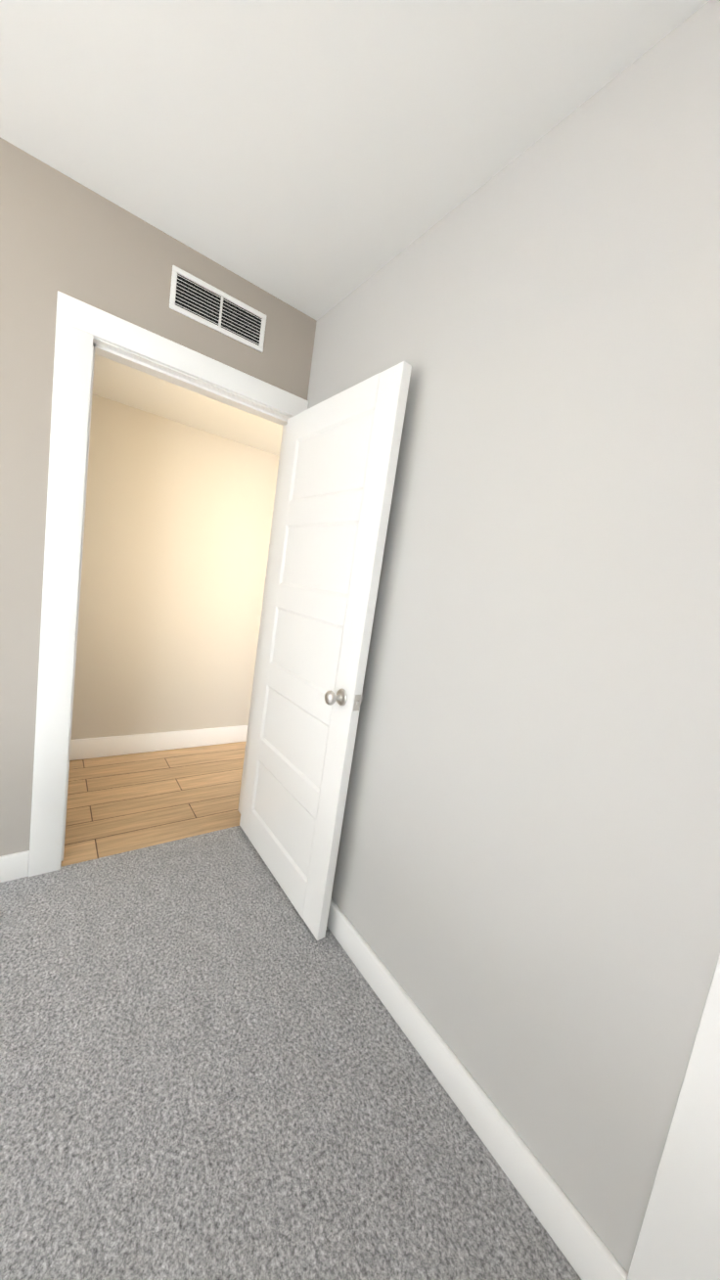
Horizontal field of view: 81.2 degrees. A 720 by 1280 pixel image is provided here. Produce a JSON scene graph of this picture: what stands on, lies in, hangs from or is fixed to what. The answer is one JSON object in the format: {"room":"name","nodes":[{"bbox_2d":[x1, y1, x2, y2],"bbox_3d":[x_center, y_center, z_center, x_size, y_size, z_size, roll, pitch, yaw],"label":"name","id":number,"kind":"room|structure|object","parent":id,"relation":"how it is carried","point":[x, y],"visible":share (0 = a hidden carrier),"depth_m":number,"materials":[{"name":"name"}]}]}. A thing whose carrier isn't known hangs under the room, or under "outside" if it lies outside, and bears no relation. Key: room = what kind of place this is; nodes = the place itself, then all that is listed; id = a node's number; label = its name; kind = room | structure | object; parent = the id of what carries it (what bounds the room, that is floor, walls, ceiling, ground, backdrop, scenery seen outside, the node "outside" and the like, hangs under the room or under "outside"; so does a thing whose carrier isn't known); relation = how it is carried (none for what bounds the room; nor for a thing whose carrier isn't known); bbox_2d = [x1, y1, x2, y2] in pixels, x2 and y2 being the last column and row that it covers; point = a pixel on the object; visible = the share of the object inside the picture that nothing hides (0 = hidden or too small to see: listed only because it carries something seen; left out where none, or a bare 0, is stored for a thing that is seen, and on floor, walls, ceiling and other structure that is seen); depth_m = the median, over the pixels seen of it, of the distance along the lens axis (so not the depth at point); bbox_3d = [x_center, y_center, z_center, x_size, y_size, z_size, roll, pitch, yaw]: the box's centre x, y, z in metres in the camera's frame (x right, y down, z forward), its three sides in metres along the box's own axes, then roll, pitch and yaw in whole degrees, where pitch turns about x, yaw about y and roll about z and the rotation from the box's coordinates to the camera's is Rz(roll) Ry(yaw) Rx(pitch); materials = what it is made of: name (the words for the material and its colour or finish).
{"room":"empty bedroom","nodes":[
{"label":"empty bedroom","id":0,"kind":"room"},
{"bbox_2d":[60,741,246,867],"bbox_3d":[-0.905,0.885,2.577,4.080,0.058,1.030,3,9,-37],"label":"floor","id":1,"kind":"structure","parent":0,"point":[115,804],"depth_m":2.28,"materials":[{"name":"brown wood"}]},
{"bbox_2d":[0,137,317,856],"bbox_3d":[-1.872,-0.359,0.985,3.920,2.500,0.120,3,9,-37],"label":"wall","id":2,"kind":"structure","parent":0,"point":[61,232],"depth_m":1.44,"materials":[{"name":"beige paint"}]},
{"bbox_2d":[0,850,29,882],"bbox_3d":[-2.367,0.810,0.810,2.716,0.105,0.019,3,9,-37],"label":"baseboard","id":3,"kind":"structure","parent":2,"relation":"attached to","point":[13,866],"depth_m":1.60,"materials":[{"name":"white paint"}]},
{"bbox_2d":[28,290,308,876],"bbox_3d":[-0.787,-0.101,1.852,0.984,2.092,0.160,3,9,-37],"label":"door frame","id":4,"kind":"structure","parent":2,"relation":"attached to","point":[85,333],"depth_m":1.54,"materials":[{"name":"white paint"}]},
{"bbox_2d":[239,361,411,940],"bbox_3d":[-0.235,0.048,1.711,0.144,1.975,0.804,3,9,-37],"label":"bedroom door","id":5,"kind":"structure","parent":4,"relation":"attached to","point":[340,465],"depth_m":1.60,"materials":[{"name":"white paint"}]},
{"bbox_2d":[169,265,266,352],"bbox_3d":[-0.550,-1.296,1.659,0.369,0.145,0.011,3,9,-37],"label":"air vent","id":6,"kind":"object","parent":2,"relation":"in","point":[210,307],"visible":1,"depth_m":1.65,"materials":[{"name":"white plastic"}]},
{"bbox_2d":[71,394,279,739],"bbox_3d":[-1.031,-0.316,2.925,4.200,2.170,0.120,3,9,-37],"label":"wall","id":7,"kind":"structure","parent":0,"point":[177,526],"depth_m":2.69,"materials":[{"name":"paint"}]},
{"bbox_2d":[69,725,248,760],"bbox_3d":[-1.666,0.671,2.603,2.880,0.130,0.019,3,9,-37],"label":"baseboard","id":8,"kind":"structure","parent":7,"relation":"attached to","point":[93,748],"depth_m":2.80,"materials":[{"name":"white paint"}]},
{"bbox_2d":[92,354,283,456],"bbox_3d":[-0.623,-1.256,2.350,4.080,0.060,0.910,3,9,-37],"label":"ceiling","id":9,"kind":"structure","parent":0,"point":[114,381],"depth_m":2.28,"materials":[{"name":"paint"}]},
{"bbox_2d":[0,825,581,1279],"bbox_3d":[-1.194,1.176,-0.019,3.680,0.060,2.837,3,9,-37],"label":"floor carpet","id":10,"kind":"object","parent":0,"point":[213,1065],"visible":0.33,"depth_m":1.03,"materials":[{"name":"grey carpet"}]},
{"bbox_2d":[0,0,709,320],"bbox_3d":[-0.829,-1.277,-0.335,3.680,0.060,2.837,3,9,-37],"label":"ceiling","id":11,"kind":"structure","parent":0,"point":[316,160],"depth_m":1.04,"materials":[{"name":"paint"}]},
{"bbox_2d":[307,0,719,1274],"bbox_3d":[0.555,0.013,0.899,0.120,2.500,2.997,3,9,-37],"label":"wall","id":12,"kind":"structure","parent":0,"point":[526,889],"depth_m":0.94,"materials":[{"name":"beige paint"}]},
{"bbox_2d":[326,897,628,1279],"bbox_3d":[-0.029,1.071,1.490,0.015,0.105,1.779,3,9,-37],"label":"baseboard","id":13,"kind":"structure","parent":12,"relation":"attached to","point":[581,1246],"depth_m":1.02,"materials":[{"name":"white paint"}]},
{"bbox_2d":[626,955,719,1279],"bbox_3d":[0.917,0.336,0.368,0.126,2.107,0.822,3,9,-37],"label":"door frame","id":14,"kind":"structure","parent":12,"relation":"attached to","point":[679,1237],"depth_m":0.70,"materials":[{"name":"white paint"}]}
]}

